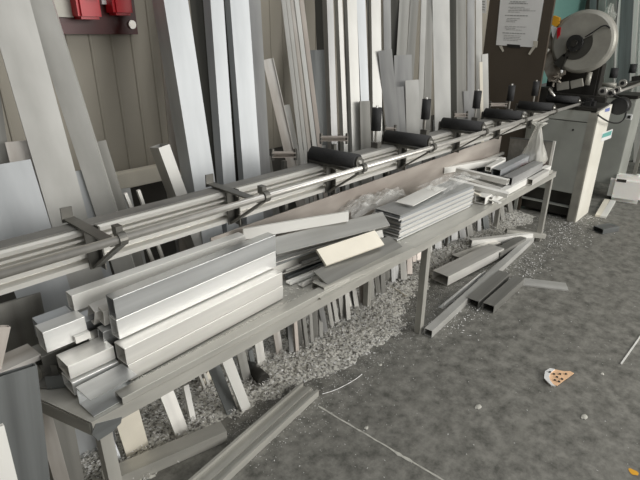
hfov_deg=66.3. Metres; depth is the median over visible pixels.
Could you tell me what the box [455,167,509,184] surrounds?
tube
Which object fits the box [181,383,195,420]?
shorts
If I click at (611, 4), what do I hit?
metal profile
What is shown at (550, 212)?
chips
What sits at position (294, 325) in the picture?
shorts
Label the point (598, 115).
power cable
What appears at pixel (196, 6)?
metal profile
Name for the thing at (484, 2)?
printed sheet
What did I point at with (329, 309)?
shorts
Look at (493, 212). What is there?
shorts
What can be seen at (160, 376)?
tube
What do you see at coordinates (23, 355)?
tube
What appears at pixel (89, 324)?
tube
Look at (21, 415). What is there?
metal profile
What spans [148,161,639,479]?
floor
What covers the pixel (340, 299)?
shorts
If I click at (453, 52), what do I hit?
metal profile
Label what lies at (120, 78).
wall
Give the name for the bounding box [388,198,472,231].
channel
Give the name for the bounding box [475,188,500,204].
tube
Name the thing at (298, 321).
shorts
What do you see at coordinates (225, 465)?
metal profile
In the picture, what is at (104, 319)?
tube
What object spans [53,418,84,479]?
metal profile
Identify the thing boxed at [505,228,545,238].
tube
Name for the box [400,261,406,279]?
shorts
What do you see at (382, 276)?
shorts
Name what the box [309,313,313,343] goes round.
shorts
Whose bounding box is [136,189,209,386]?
upright
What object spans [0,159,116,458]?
metal sheet
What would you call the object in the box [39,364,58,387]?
tube
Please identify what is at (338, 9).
metal profile
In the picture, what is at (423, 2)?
metal profile
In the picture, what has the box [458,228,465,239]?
shorts
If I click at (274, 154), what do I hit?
divider
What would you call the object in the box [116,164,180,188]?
beam
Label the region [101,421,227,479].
tube
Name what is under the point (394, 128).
divider
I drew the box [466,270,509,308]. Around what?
tube
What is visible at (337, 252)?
board
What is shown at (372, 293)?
shorts
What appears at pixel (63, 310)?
tube
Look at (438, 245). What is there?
shorts
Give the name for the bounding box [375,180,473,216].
channel
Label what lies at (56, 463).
metal profile
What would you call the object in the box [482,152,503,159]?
tube
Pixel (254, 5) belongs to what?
metal profile
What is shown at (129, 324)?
tube
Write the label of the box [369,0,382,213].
metal profile
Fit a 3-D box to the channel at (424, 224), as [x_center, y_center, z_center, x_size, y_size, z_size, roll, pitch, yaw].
[0.627,-0.147,2.891,0.165,0.009,0.790,20,30,40]
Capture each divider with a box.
[271,148,296,338]
[319,133,348,314]
[379,125,396,279]
[444,111,468,246]
[481,101,507,227]
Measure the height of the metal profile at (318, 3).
2.554 m
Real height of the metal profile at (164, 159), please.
1.168 m
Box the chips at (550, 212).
[428,212,614,335]
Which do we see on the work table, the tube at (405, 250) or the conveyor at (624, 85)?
the tube at (405, 250)
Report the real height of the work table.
0.835 m
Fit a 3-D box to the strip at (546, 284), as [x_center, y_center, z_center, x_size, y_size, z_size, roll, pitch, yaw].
[1.553,0.307,3.425,0.318,0.010,0.110,6,23,15]
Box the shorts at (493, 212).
[491,211,494,222]
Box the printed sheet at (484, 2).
[482,0,486,12]
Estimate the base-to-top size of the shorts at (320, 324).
0.162 m
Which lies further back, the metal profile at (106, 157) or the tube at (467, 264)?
the tube at (467, 264)
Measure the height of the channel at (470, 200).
0.009 m
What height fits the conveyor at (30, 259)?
0.368 m
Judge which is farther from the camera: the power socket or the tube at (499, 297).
the power socket
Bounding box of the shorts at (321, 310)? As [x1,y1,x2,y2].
[319,306,327,332]
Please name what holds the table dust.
on the work table
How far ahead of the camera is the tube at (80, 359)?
1.48 m
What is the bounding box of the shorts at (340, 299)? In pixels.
[337,296,344,318]
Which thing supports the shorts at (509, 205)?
on the heap
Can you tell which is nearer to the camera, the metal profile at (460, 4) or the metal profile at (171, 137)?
the metal profile at (171, 137)
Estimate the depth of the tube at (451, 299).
3.29 m
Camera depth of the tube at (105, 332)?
1.54 m
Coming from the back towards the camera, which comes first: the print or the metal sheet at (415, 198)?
the print
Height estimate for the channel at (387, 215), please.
0.009 m
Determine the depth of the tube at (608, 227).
4.35 m
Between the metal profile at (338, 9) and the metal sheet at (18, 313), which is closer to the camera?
the metal sheet at (18, 313)
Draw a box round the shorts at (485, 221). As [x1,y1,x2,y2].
[482,215,489,229]
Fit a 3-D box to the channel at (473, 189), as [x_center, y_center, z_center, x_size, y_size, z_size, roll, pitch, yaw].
[0.640,-0.230,2.875,0.165,0.009,0.790,20,30,40]
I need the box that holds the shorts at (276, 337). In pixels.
[273,331,282,353]
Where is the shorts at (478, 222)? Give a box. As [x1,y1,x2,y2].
[476,219,480,230]
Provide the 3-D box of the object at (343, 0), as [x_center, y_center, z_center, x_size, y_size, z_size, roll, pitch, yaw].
[0.179,-0.954,3.143,0.024,2.554,0.503,-6,23,-15]
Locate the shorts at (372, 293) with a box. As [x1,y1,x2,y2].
[371,278,374,299]
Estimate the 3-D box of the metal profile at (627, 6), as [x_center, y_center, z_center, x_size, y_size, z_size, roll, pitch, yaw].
[4.192,-2.465,6.744,0.134,2.638,0.838,-3,23,-7]
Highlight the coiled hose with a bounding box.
[610,97,631,114]
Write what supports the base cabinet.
on the floor
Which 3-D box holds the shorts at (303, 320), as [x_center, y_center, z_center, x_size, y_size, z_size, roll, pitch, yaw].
[-0.082,0.492,2.653,0.023,0.196,0.057,-16,28,-34]
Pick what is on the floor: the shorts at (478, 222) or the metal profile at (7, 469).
the metal profile at (7, 469)
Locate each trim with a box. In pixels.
[0,115,433,302]
[318,405,443,479]
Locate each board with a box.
[54,0,137,33]
[117,410,147,456]
[316,230,383,266]
[474,0,555,209]
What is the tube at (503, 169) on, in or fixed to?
on the work table
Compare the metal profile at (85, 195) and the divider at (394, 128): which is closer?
the metal profile at (85, 195)
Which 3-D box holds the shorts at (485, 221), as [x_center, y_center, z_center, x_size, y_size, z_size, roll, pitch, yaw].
[1.452,-0.186,4.310,0.090,0.196,0.046,-7,24,-18]
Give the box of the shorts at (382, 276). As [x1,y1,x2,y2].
[380,272,385,292]
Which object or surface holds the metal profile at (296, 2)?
on the floor
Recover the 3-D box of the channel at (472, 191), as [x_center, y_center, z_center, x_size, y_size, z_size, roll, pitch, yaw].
[0.638,-0.222,2.878,0.165,0.009,0.790,20,30,40]
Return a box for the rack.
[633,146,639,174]
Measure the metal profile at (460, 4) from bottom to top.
2.562 m
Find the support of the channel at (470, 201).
on the channel at (424, 224)
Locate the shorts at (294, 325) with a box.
[292,322,298,351]
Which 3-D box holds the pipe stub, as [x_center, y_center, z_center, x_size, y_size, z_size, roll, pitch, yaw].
[-0.320,0.668,2.464,0.066,0.066,0.142,-17,28,-35]
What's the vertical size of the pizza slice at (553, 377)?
0.014 m
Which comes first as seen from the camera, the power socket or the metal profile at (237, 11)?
the metal profile at (237, 11)
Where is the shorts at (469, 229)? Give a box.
[466,224,472,236]
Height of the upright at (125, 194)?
1.059 m
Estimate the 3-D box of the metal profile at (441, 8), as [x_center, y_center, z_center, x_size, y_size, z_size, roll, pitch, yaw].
[0.968,-1.260,3.886,0.120,2.564,0.512,-12,26,-27]
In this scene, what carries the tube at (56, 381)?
on the work table
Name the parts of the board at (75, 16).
grey panel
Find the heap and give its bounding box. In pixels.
[81,207,536,479]
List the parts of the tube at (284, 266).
metal strip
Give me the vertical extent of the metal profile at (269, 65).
1.497 m
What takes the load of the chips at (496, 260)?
on the floor
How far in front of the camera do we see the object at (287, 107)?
2.93 m
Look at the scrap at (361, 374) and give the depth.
2.41 m
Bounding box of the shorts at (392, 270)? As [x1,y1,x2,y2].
[390,267,395,281]
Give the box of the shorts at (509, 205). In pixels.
[507,201,512,212]
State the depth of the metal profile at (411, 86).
3.53 m
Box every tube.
[0,344,40,372]
[32,306,70,335]
[32,341,83,374]
[35,310,86,352]
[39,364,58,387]
[45,375,69,388]
[56,337,115,378]
[62,359,118,394]
[66,232,245,310]
[73,330,90,343]
[76,364,136,416]
[80,309,102,330]
[85,327,97,341]
[88,298,106,324]
[97,324,118,343]
[98,303,109,325]
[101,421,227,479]
[109,251,275,338]
[115,278,349,404]
[118,285,282,380]
[273,230,384,273]
[276,212,389,256]
[276,241,337,265]
[312,243,413,288]
[424,237,533,337]
[432,244,503,285]
[438,270,485,308]
[443,157,505,173]
[448,177,508,197]
[451,241,500,258]
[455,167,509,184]
[459,176,501,188]
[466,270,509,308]
[468,233,532,246]
[474,191,501,203]
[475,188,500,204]
[476,167,488,172]
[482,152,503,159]
[482,275,524,312]
[485,159,505,171]
[489,165,550,203]
[491,151,535,176]
[499,236,525,257]
[503,161,542,185]
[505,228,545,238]
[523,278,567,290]
[526,169,549,184]
[593,223,618,233]
[595,199,609,216]
[600,200,615,217]
[620,336,639,364]
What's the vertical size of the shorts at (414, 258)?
0.189 m
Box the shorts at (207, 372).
[197,371,211,388]
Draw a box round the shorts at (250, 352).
[248,349,254,361]
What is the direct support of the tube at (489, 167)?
on the work table
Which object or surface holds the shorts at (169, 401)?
on the floor
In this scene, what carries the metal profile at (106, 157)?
on the floor
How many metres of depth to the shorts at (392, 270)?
3.39 m
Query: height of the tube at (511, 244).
0.045 m
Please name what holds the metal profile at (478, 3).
on the floor
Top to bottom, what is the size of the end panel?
0.239 m
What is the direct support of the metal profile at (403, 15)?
on the floor
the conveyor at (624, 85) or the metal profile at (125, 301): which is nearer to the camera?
the metal profile at (125, 301)
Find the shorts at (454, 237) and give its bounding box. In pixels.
[450,232,457,240]
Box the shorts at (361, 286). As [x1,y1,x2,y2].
[359,285,362,303]
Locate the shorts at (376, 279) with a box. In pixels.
[374,276,380,294]
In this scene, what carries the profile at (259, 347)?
on the floor
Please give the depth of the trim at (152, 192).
2.87 m
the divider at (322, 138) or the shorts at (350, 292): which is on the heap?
the shorts at (350, 292)
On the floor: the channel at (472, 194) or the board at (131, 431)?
the board at (131, 431)
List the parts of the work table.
leg, metal strip, metal strip, metal strip, metal strip, metal strip, plate, leg, leg, leg, leg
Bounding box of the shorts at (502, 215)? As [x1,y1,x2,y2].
[500,206,504,219]
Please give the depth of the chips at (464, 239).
2.62 m
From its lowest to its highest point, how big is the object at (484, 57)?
1.464 m
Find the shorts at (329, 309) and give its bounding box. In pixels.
[327,303,333,327]
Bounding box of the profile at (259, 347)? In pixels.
[254,340,264,365]
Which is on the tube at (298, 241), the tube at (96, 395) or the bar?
the bar
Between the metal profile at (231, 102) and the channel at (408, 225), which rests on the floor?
the metal profile at (231, 102)
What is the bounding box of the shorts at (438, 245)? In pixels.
[434,241,441,248]
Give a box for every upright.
[123,192,205,388]
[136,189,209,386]
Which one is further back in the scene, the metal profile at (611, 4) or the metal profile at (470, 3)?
the metal profile at (611, 4)
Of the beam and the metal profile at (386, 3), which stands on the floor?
the metal profile at (386, 3)
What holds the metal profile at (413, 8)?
on the floor
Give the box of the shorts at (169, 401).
[160,390,188,438]
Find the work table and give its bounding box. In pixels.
[34,136,556,479]
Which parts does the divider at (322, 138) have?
plate, plate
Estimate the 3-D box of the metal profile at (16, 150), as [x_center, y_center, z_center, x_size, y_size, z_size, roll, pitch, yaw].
[-1.038,0.247,1.942,0.089,1.249,0.227,-15,27,-32]
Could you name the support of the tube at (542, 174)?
on the work table
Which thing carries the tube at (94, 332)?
on the work table
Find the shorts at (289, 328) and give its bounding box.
[287,324,293,351]
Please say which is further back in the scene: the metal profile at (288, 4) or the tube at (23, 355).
the metal profile at (288, 4)
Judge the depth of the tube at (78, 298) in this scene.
1.69 m
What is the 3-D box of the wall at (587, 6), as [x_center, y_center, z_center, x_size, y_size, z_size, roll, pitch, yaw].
[6.279,-3.108,5.187,6.400,3.000,0.100,20,29,38]
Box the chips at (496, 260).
[227,260,541,472]
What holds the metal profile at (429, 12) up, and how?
on the floor
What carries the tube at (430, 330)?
on the floor
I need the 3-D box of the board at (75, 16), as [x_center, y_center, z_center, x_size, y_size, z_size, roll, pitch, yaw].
[-1.056,-1.204,2.160,0.135,0.546,0.508,20,29,38]
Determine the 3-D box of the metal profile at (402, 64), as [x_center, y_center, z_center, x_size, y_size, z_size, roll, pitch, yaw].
[0.628,-0.586,3.656,0.123,1.486,0.320,-6,24,-16]
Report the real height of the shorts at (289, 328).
0.168 m
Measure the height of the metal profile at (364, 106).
1.230 m
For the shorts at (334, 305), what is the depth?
2.91 m
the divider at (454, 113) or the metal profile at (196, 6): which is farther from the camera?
the divider at (454, 113)
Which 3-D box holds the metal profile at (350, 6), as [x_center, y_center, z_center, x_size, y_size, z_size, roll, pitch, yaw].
[0.213,-0.937,3.106,0.081,2.559,0.524,-7,24,-16]
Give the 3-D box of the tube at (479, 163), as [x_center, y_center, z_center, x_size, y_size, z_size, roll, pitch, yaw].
[1.160,-0.566,3.688,0.702,0.045,0.045,-13,26,-33]
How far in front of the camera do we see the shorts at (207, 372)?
2.41 m
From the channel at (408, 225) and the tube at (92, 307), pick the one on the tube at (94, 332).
the tube at (92, 307)
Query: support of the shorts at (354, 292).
on the heap
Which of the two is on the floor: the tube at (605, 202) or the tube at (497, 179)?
the tube at (605, 202)
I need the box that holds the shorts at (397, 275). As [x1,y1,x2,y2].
[395,265,399,278]
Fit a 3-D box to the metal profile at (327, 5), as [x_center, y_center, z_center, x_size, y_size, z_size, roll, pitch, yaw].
[0.067,-0.903,3.027,0.059,2.562,0.554,-5,23,-12]
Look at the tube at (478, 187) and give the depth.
3.21 m
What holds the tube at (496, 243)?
on the floor
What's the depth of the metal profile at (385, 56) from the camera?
3.32 m
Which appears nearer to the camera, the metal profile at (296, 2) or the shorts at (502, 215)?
the metal profile at (296, 2)
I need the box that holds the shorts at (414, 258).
[412,254,416,262]
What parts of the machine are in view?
door, guard lever, panel, stand post, panel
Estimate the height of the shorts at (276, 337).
0.149 m
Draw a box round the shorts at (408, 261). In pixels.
[406,257,411,274]
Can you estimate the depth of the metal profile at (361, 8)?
3.17 m
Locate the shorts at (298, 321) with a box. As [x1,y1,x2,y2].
[297,319,302,344]
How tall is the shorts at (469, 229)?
0.186 m
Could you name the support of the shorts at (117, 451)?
on the floor
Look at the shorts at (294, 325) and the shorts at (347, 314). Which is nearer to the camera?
the shorts at (294, 325)
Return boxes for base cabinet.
[595,91,639,198]
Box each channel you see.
[374,188,472,220]
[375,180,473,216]
[375,187,473,218]
[382,202,471,237]
[383,206,469,240]
[385,191,473,222]
[386,192,473,225]
[386,201,471,234]
[387,194,473,226]
[387,200,471,233]
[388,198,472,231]
[389,195,472,227]
[391,196,473,229]
[400,203,472,237]
[401,189,474,221]
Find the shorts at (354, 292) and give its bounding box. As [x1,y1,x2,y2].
[352,289,358,307]
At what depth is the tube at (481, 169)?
3.79 m
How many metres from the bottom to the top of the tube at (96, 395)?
0.060 m
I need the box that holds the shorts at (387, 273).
[385,270,390,281]
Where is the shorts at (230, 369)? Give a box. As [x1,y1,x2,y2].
[222,358,250,411]
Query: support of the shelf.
attached to the machine
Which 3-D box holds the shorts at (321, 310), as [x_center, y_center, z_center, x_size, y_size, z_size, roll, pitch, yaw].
[0.016,0.433,2.768,0.065,0.217,0.012,-4,23,-11]
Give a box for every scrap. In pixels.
[322,374,361,393]
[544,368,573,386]
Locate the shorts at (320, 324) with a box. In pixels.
[318,309,322,337]
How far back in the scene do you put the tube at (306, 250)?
2.21 m
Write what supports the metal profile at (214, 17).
on the floor
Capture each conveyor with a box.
[0,80,583,295]
[598,64,639,96]
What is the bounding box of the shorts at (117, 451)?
[114,440,121,462]
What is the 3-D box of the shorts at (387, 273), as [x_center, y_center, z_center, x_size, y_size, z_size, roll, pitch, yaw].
[0.453,0.190,3.356,0.072,0.220,0.014,-6,23,-14]
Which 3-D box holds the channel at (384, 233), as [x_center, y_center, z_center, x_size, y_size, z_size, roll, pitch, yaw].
[0.620,-0.129,2.895,0.165,0.009,0.790,20,30,40]
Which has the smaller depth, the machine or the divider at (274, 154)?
the divider at (274, 154)
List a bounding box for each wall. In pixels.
[0,0,585,171]
[585,0,603,79]
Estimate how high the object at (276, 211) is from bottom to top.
0.936 m
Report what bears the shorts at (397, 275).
on the heap
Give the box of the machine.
[513,9,617,222]
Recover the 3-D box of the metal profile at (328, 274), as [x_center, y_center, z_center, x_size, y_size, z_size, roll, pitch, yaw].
[0.193,0.088,2.275,0.095,0.043,0.557,20,30,39]
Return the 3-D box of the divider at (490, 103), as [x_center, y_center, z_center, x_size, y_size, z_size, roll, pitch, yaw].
[1.449,-0.614,4.199,0.148,1.118,0.040,-1,23,-2]
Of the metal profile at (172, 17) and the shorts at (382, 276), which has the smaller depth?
the metal profile at (172, 17)
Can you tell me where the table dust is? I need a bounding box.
[131,241,399,382]
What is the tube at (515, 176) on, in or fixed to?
on the tube at (516, 186)
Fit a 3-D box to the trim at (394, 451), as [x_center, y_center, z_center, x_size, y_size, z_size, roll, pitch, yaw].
[0.366,0.899,2.004,0.980,0.001,0.047,20,29,38]
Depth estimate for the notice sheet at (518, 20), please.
4.42 m
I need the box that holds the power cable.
[597,93,626,123]
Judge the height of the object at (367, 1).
2.554 m
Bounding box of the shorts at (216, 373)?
[209,365,236,415]
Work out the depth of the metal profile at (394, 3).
3.70 m
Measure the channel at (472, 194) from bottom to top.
0.009 m
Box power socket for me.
[625,114,632,119]
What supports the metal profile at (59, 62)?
on the floor
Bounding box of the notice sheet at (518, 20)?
[496,0,543,54]
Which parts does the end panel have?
post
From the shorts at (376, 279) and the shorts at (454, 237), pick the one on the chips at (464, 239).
the shorts at (454, 237)
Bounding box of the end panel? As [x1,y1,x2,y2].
[507,137,555,166]
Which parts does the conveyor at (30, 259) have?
rail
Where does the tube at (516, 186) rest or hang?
on the work table
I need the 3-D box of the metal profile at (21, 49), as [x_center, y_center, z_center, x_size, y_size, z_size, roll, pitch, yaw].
[-1.006,-0.395,1.790,0.475,2.561,0.131,17,28,35]
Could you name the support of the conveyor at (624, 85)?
on the floor
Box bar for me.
[242,211,348,238]
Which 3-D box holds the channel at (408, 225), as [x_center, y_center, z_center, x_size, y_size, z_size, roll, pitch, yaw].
[0.641,-0.188,2.894,0.165,0.009,0.790,20,30,40]
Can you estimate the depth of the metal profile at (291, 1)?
2.82 m
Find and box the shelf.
[519,196,568,207]
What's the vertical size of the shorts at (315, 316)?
0.192 m
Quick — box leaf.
[629,468,638,474]
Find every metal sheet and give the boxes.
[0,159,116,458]
[0,292,43,352]
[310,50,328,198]
[396,185,445,205]
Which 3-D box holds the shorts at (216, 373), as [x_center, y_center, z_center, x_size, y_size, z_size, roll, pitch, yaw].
[-0.438,0.662,2.195,0.116,0.299,0.040,-4,23,-10]
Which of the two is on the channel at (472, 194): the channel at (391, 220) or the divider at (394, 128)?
the channel at (391, 220)
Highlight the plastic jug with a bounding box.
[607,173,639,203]
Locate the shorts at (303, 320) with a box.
[301,316,308,347]
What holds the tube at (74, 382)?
on the work table
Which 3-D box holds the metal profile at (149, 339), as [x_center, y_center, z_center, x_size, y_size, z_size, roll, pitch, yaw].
[-0.394,0.249,1.753,0.060,0.059,0.686,18,28,36]
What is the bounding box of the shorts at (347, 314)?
[343,292,350,319]
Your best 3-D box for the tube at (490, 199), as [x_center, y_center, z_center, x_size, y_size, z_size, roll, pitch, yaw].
[1.077,-0.283,3.207,0.030,0.023,0.249,-14,26,-30]
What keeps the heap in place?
on the floor
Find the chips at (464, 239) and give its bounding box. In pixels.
[80,214,523,479]
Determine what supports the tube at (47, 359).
on the work table
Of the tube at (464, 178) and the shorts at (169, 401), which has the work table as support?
the tube at (464, 178)
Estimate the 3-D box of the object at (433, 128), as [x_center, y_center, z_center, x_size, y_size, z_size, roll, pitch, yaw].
[1.041,-0.606,4.418,0.140,0.934,0.053,17,28,35]
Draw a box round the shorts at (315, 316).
[312,310,318,337]
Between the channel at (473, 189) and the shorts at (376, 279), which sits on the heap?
the shorts at (376, 279)
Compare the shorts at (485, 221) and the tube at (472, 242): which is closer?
the tube at (472, 242)
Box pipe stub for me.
[248,361,269,384]
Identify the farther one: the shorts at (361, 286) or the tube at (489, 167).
the tube at (489, 167)
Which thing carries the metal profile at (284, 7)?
on the floor
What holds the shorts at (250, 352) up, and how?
on the floor
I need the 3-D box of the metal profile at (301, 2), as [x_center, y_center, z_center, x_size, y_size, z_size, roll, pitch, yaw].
[-0.041,-0.874,2.948,0.442,2.555,0.032,16,27,33]
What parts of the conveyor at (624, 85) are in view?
rail, guide rod, cross rod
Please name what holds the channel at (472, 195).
on the channel at (408, 225)
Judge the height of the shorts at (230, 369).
0.382 m
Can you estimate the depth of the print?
4.57 m
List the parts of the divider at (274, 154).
plate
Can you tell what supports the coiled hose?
attached to the machine
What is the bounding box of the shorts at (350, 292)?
[349,291,353,306]
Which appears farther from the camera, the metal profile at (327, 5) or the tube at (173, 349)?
the metal profile at (327, 5)
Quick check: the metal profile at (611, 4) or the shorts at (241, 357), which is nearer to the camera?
the shorts at (241, 357)
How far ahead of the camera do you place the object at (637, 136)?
6.72 m
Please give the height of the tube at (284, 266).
0.070 m
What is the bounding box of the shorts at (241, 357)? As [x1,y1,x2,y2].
[236,351,250,383]
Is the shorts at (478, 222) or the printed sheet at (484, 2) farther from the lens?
the printed sheet at (484, 2)
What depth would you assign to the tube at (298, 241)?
2.30 m
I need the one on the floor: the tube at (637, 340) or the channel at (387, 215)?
the tube at (637, 340)
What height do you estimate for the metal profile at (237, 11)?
2.567 m
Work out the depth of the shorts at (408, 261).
3.51 m
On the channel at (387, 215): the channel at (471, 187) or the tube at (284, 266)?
the channel at (471, 187)
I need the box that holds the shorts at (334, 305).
[331,300,338,321]
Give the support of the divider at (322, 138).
on the floor
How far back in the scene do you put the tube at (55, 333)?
1.48 m
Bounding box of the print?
[602,131,611,137]
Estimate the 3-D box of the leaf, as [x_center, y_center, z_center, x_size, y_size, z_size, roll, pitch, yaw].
[1.248,0.925,1.952,0.036,0.001,0.031,20,29,38]

